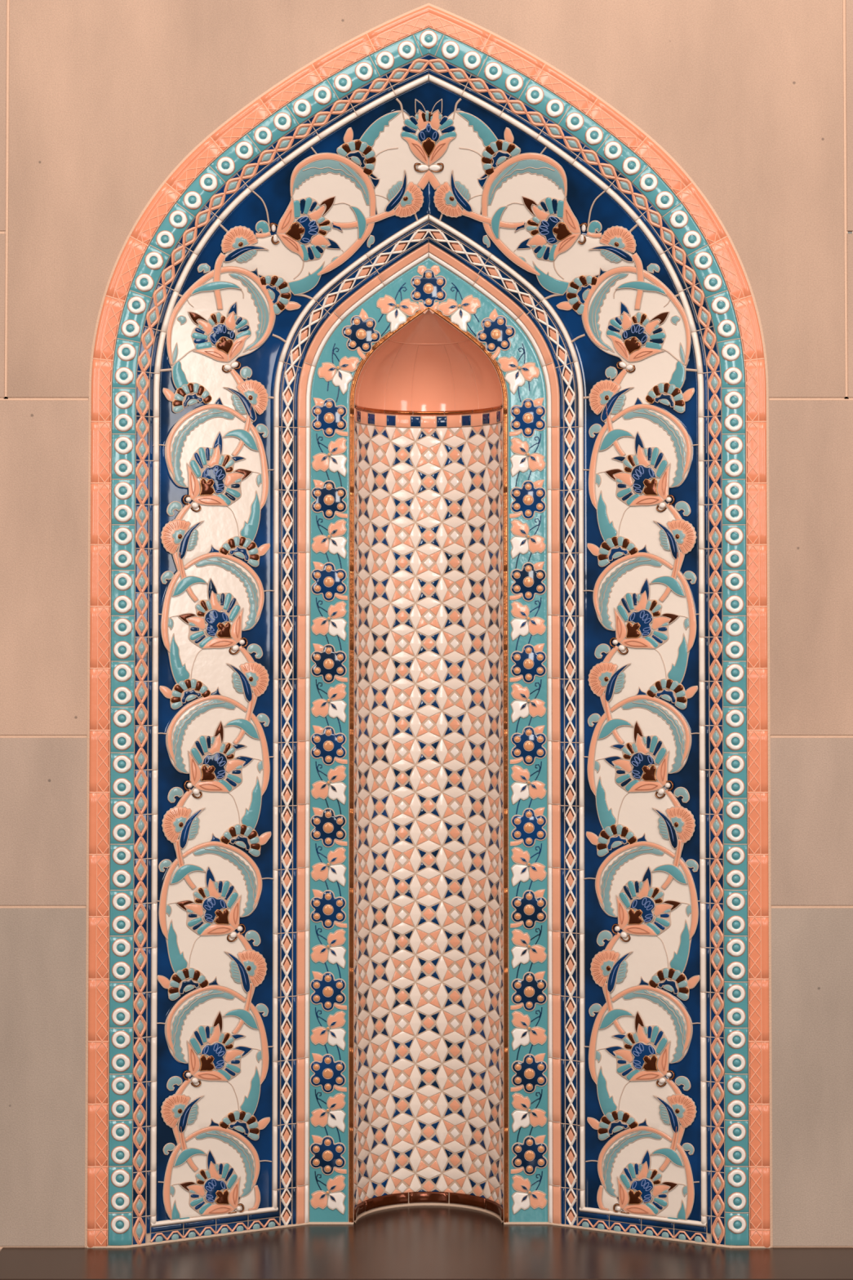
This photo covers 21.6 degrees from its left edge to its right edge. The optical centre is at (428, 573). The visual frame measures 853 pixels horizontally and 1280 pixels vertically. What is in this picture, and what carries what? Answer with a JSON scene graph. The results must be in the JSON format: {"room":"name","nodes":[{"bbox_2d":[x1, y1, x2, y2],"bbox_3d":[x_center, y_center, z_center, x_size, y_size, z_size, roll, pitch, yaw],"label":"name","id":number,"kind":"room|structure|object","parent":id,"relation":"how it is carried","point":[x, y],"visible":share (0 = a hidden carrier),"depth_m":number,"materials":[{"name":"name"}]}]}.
{"room":"mosque","nodes":[
{"label":"mosque","id":0,"kind":"room"},
{"bbox_2d":[0,0,852,1250],"bbox_3d":[0.000,-0.064,4.200,4.400,3.217,0.169,0,-2,0],"label":"wall","id":1,"kind":"structure","parent":0,"point":[102,102],"depth_m":4.13,"materials":[{"name":"stone"}]},
{"bbox_2d":[0,1205,852,1279],"bbox_3d":[-0.002,1.258,4.132,1.557,0.055,0.520,0,-2,0],"label":"floor","id":2,"kind":"structure","parent":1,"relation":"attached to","point":[411,1242],"depth_m":4.03,"materials":[{"name":"brown wood"}]},
{"bbox_2d":[152,80,704,1221],"bbox_3d":[0.000,0.140,4.187,1.023,2.113,0.116,0,-2,0],"label":"floral panel","id":3,"kind":"object","parent":1,"relation":"attached to","point":[429,148],"visible":1,"depth_m":4.18,"materials":[{"name":"multicoloured tile"}]},
{"bbox_2d":[178,978,199,994],"bbox_3d":[-0.443,0.764,4.142,0.041,0.028,0.002,1,-2,-27],"label":"flower","id":4,"kind":"object","parent":3,"relation":"on","point":[186,986],"depth_m":4.14,"materials":[{"name":"blue ceramic"}]},
{"bbox_2d":[181,688,201,703],"bbox_3d":[-0.441,0.228,4.160,0.041,0.028,0.002,1,-2,-27],"label":"flower","id":5,"kind":"object","parent":3,"relation":"on","point":[188,695],"depth_m":4.16,"materials":[{"name":"blue ceramic"}]},
{"bbox_2d":[182,393,202,407],"bbox_3d":[-0.440,-0.323,4.177,0.041,0.029,0.002,1,-2,-27],"label":"flower","id":6,"kind":"object","parent":3,"relation":"on","point":[189,400],"depth_m":4.18,"materials":[{"name":"ceramic"}]},
{"bbox_2d":[186,1040,227,1081],"bbox_3d":[-0.410,0.905,4.154,0.083,0.083,0.003,1,-2,-27],"label":"flower","id":7,"kind":"object","parent":3,"relation":"on","point":[206,1060],"depth_m":4.15,"materials":[{"name":"blue ceramic"}]},
{"bbox_2d":[186,462,228,506],"bbox_3d":[-0.413,-0.166,4.186,0.084,0.080,0.003,1,-2,-27],"label":"flower","id":8,"kind":"object","parent":3,"relation":"on","point":[207,483],"depth_m":4.19,"materials":[{"name":"ceramic"}]},
{"bbox_2d":[187,750,229,792],"bbox_3d":[-0.409,0.369,4.171,0.084,0.081,0.003,1,-2,-27],"label":"flower","id":9,"kind":"object","parent":3,"relation":"on","point":[208,771],"depth_m":4.17,"materials":[{"name":"ceramic"}]},
{"bbox_2d":[200,894,241,935],"bbox_3d":[-0.388,0.639,4.174,0.084,0.074,0.003,1,-2,-27],"label":"flower","id":10,"kind":"object","parent":3,"relation":"on","point":[220,914],"depth_m":4.17,"materials":[{"name":"blue ceramic"}]},
{"bbox_2d":[201,1176,240,1215],"bbox_3d":[-0.386,1.159,4.159,0.078,0.067,0.003,1,-2,-27],"label":"flower","id":11,"kind":"object","parent":3,"relation":"on","point":[220,1195],"depth_m":4.16,"materials":[{"name":"ceramic"}]},
{"bbox_2d":[192,334,250,362],"bbox_3d":[-0.389,-0.423,4.202,0.116,0.054,0.007,1,-2,-24],"label":"flower","id":12,"kind":"object","parent":3,"relation":"on","point":[206,348],"depth_m":4.20,"materials":[{"name":"ceramic"}]},
{"bbox_2d":[201,607,243,648],"bbox_3d":[-0.385,0.103,4.192,0.084,0.079,0.003,1,-2,-27],"label":"flower","id":13,"kind":"object","parent":3,"relation":"on","point":[222,628],"depth_m":4.19,"materials":[{"name":"ceramic"}]},
{"bbox_2d":[228,1120,249,1134],"bbox_3d":[-0.354,1.036,4.180,0.042,0.030,0.002,1,-2,-27],"label":"flower","id":14,"kind":"object","parent":3,"relation":"on","point":[235,1126],"depth_m":4.18,"materials":[{"name":"ceramic"}]},
{"bbox_2d":[228,546,249,560],"bbox_3d":[-0.356,-0.037,4.212,0.042,0.028,0.002,1,-2,-27],"label":"flower","id":15,"kind":"object","parent":3,"relation":"on","point":[235,553],"depth_m":4.21,"materials":[{"name":"blue ceramic"}]},
{"bbox_2d":[230,835,250,850],"bbox_3d":[-0.353,0.506,4.197,0.042,0.031,0.002,1,-2,-27],"label":"flower","id":16,"kind":"object","parent":3,"relation":"on","point":[237,842],"depth_m":4.20,"materials":[{"name":"ceramic"}]},
{"bbox_2d":[265,284,280,304],"bbox_3d":[-0.295,-0.527,4.227,0.033,0.037,0.010,1,-2,-40],"label":"flower","id":17,"kind":"object","parent":3,"relation":"on","point":[273,291],"depth_m":4.23,"materials":[{"name":"blue ceramic"}]},
{"bbox_2d":[276,196,303,260],"bbox_3d":[-0.261,-0.648,4.214,0.036,0.113,0.054,-1,-2,21],"label":"flower","id":18,"kind":"object","parent":3,"relation":"on","point":[290,210],"depth_m":4.20,"materials":[{"name":"orange ceramic"}]},
{"bbox_2d":[346,151,365,168],"bbox_3d":[-0.134,-0.775,4.191,0.040,0.031,0.011,1,-2,-29],"label":"flower","id":19,"kind":"object","parent":3,"relation":"on","point":[355,159],"depth_m":4.19,"materials":[{"name":"blue ceramic"}]},
{"bbox_2d":[401,137,455,166],"bbox_3d":[0.000,-0.794,4.213,0.103,0.049,0.035,0,-2,0],"label":"flower","id":20,"kind":"object","parent":3,"relation":"on","point":[415,151],"depth_m":4.21,"materials":[{"name":"ceramic"}]},
{"bbox_2d":[491,151,511,168],"bbox_3d":[0.136,-0.775,4.194,0.036,0.031,0.019,0,-2,0],"label":"flower","id":21,"kind":"object","parent":3,"relation":"on","point":[500,157],"depth_m":4.19,"materials":[{"name":"blue ceramic"}]},
{"bbox_2d":[553,196,581,260],"bbox_3d":[0.261,-0.648,4.208,0.050,0.113,0.051,0,-2,0],"label":"flower","id":22,"kind":"object","parent":3,"relation":"on","point":[569,218],"depth_m":4.20,"materials":[{"name":"ceramic"}]},
{"bbox_2d":[576,284,592,304],"bbox_3d":[0.294,-0.527,4.228,0.029,0.037,0.018,0,-2,0],"label":"flower","id":23,"kind":"object","parent":3,"relation":"on","point":[583,293],"depth_m":4.23,"materials":[{"name":"blue ceramic"}]},
{"bbox_2d":[606,834,627,850],"bbox_3d":[0.354,0.506,4.197,0.038,0.031,0.020,0,-2,0],"label":"flower","id":24,"kind":"object","parent":3,"relation":"on","point":[614,842],"depth_m":4.20,"materials":[{"name":"ceramic"}]},
{"bbox_2d":[608,1120,628,1134],"bbox_3d":[0.354,1.036,4.180,0.037,0.030,0.020,0,-2,0],"label":"flower","id":25,"kind":"object","parent":3,"relation":"on","point":[615,1126],"depth_m":4.18,"materials":[{"name":"ceramic"}]},
{"bbox_2d":[608,546,628,560],"bbox_3d":[0.357,-0.037,4.212,0.038,0.028,0.020,0,-2,0],"label":"flower","id":26,"kind":"object","parent":3,"relation":"on","point":[615,553],"depth_m":4.21,"materials":[{"name":"blue ceramic"}]},
{"bbox_2d":[613,607,655,648],"bbox_3d":[0.386,0.103,4.193,0.075,0.079,0.039,0,-2,0],"label":"flower","id":27,"kind":"object","parent":3,"relation":"on","point":[620,626],"depth_m":4.20,"materials":[{"name":"ceramic"}]},
{"bbox_2d":[606,334,664,362],"bbox_3d":[0.389,-0.424,4.201,0.106,0.054,0.048,0,-2,0],"label":"flower","id":28,"kind":"object","parent":3,"relation":"on","point":[644,353],"depth_m":4.21,"materials":[{"name":"ceramic"}]},
{"bbox_2d":[617,1176,656,1215],"bbox_3d":[0.386,1.159,4.160,0.070,0.067,0.036,0,-2,0],"label":"flower","id":29,"kind":"object","parent":3,"relation":"on","point":[624,1197],"depth_m":4.17,"materials":[{"name":"ceramic"}]},
{"bbox_2d":[616,894,657,935],"bbox_3d":[0.388,0.639,4.175,0.074,0.074,0.039,0,-2,0],"label":"flower","id":30,"kind":"object","parent":3,"relation":"on","point":[642,929],"depth_m":4.18,"materials":[{"name":"ceramic"}]},
{"bbox_2d":[628,750,669,792],"bbox_3d":[0.410,0.369,4.172,0.075,0.081,0.039,0,-2,0],"label":"flower","id":31,"kind":"object","parent":3,"relation":"on","point":[662,770],"depth_m":4.16,"materials":[{"name":"ceramic"}]},
{"bbox_2d":[629,1040,671,1081],"bbox_3d":[0.411,0.905,4.155,0.074,0.083,0.039,0,-2,0],"label":"flower","id":32,"kind":"object","parent":3,"relation":"on","point":[663,1063],"depth_m":4.15,"materials":[{"name":"ceramic"}]},
{"bbox_2d":[629,462,671,506],"bbox_3d":[0.414,-0.166,4.187,0.075,0.080,0.039,0,-2,0],"label":"flower","id":33,"kind":"object","parent":3,"relation":"on","point":[663,487],"depth_m":4.18,"materials":[{"name":"ceramic"}]},
{"bbox_2d":[654,393,675,407],"bbox_3d":[0.441,-0.323,4.178,0.036,0.029,0.019,0,-2,0],"label":"flower","id":34,"kind":"object","parent":3,"relation":"on","point":[666,399],"depth_m":4.18,"materials":[{"name":"blue ceramic"}]},
{"bbox_2d":[656,688,676,703],"bbox_3d":[0.442,0.228,4.160,0.037,0.028,0.019,0,-2,0],"label":"flower","id":35,"kind":"object","parent":3,"relation":"on","point":[668,695],"depth_m":4.16,"materials":[{"name":"blue ceramic"}]},
{"bbox_2d":[657,978,678,994],"bbox_3d":[0.444,0.764,4.143,0.037,0.028,0.019,0,-2,0],"label":"flower","id":36,"kind":"object","parent":3,"relation":"on","point":[669,985],"depth_m":4.14,"materials":[{"name":"ceramic"}]},
{"bbox_2d":[309,257,547,1222],"bbox_3d":[0.000,0.313,4.270,0.453,1.838,0.004,0,-2,0],"label":"band","id":37,"kind":"object","parent":1,"relation":"attached to","point":[428,283],"visible":1,"depth_m":4.27,"materials":[{"name":"multicoloured tile"}]},
{"bbox_2d":[132,54,724,1244],"bbox_3d":[0.000,0.134,4.126,1.082,2.192,0.023,0,-2,0],"label":"border","id":38,"kind":"object","parent":1,"relation":"attached to","point":[147,404],"visible":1,"depth_m":4.13,"materials":[{"name":"tile"}]},
{"bbox_2d":[272,214,584,1226],"bbox_3d":[0.000,0.274,4.248,0.588,1.916,0.025,0,-2,0],"label":"border","id":39,"kind":"object","parent":1,"relation":"attached to","point":[571,472],"visible":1,"depth_m":4.25,"materials":[{"name":"tile"}]},
{"bbox_2d":[296,242,560,1223],"bbox_3d":[0.000,0.299,4.265,0.500,1.865,0.014,0,-2,0],"label":"band","id":40,"kind":"object","parent":1,"relation":"attached to","point":[341,312],"visible":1,"depth_m":4.27,"materials":[{"name":"orange tile"}]},
{"bbox_2d":[348,306,508,1222],"bbox_3d":[0.000,0.357,4.271,0.302,1.749,0.008,0,-2,0],"label":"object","id":41,"kind":"object","parent":1,"relation":"attached to","point":[419,313],"visible":1,"depth_m":4.27,"materials":[{"name":"tile"}]},
{"bbox_2d":[150,1206,706,1242],"bbox_3d":[0.000,1.210,4.156,1.020,0.039,0.122,0,-2,0],"label":"base border","id":42,"kind":"object","parent":1,"relation":"attached to","point":[271,1222],"visible":1,"depth_m":4.15,"materials":[{"name":"blue tile"}]},
{"bbox_2d":[86,1202,770,1248],"bbox_3d":[0.000,1.233,4.230,1.245,0.008,0.313,0,-2,0],"label":"trim","id":43,"kind":"structure","parent":1,"relation":"attached to","point":[494,1214],"depth_m":4.21,"materials":[{"name":"tile"}]},
{"bbox_2d":[354,408,502,427],"bbox_3d":[0.000,-0.302,4.363,0.285,0.024,0.142,0,-2,0],"label":"frieze","id":44,"kind":"object","parent":1,"relation":"attached to","point":[362,417],"visible":1,"depth_m":4.41},
{"bbox_2d":[108,27,749,1245],"bbox_3d":[0.000,0.107,4.112,1.168,2.236,0.011,0,-2,0],"label":"border","id":45,"kind":"object","parent":1,"relation":"attached to","point":[428,41],"visible":1,"depth_m":4.11,"materials":[{"name":"tile"}]},
{"bbox_2d":[354,404,503,1208],"bbox_3d":[0.000,0.457,4.340,0.286,1.559,0.143,0,-2,0],"label":"lining","id":46,"kind":"object","parent":1,"relation":"attached to","point":[428,985],"visible":1,"depth_m":4.39,"materials":[{"name":"tile"}]},
{"bbox_2d":[87,5,770,1248],"bbox_3d":[0.000,0.088,4.111,1.245,2.282,0.006,0,-2,0],"label":"border","id":47,"kind":"object","parent":1,"relation":"attached to","point":[729,264],"visible":1,"depth_m":4.11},
{"bbox_2d":[354,1191,503,1220],"bbox_3d":[0.000,1.220,4.316,0.286,0.021,0.142,0,-2,0],"label":"baseboard","id":48,"kind":"structure","parent":1,"relation":"attached to","point":[414,1197],"depth_m":4.36,"materials":[{"name":"brown tile"}]},
{"bbox_2d":[355,404,502,414],"bbox_3d":[0.000,-0.319,4.363,0.284,0.008,0.141,0,-2,0],"label":"strip","id":49,"kind":"object","parent":1,"relation":"attached to","point":[358,407],"visible":1,"depth_m":4.41,"materials":[{"name":"tile"}]},
{"bbox_2d":[355,310,502,416],"bbox_3d":[0.000,-0.407,4.366,0.287,0.198,0.143,0,-2,0],"label":"dome","id":50,"kind":"object","parent":1,"relation":"attached to","point":[428,365],"visible":1,"depth_m":4.39,"materials":[{"name":"paint"}]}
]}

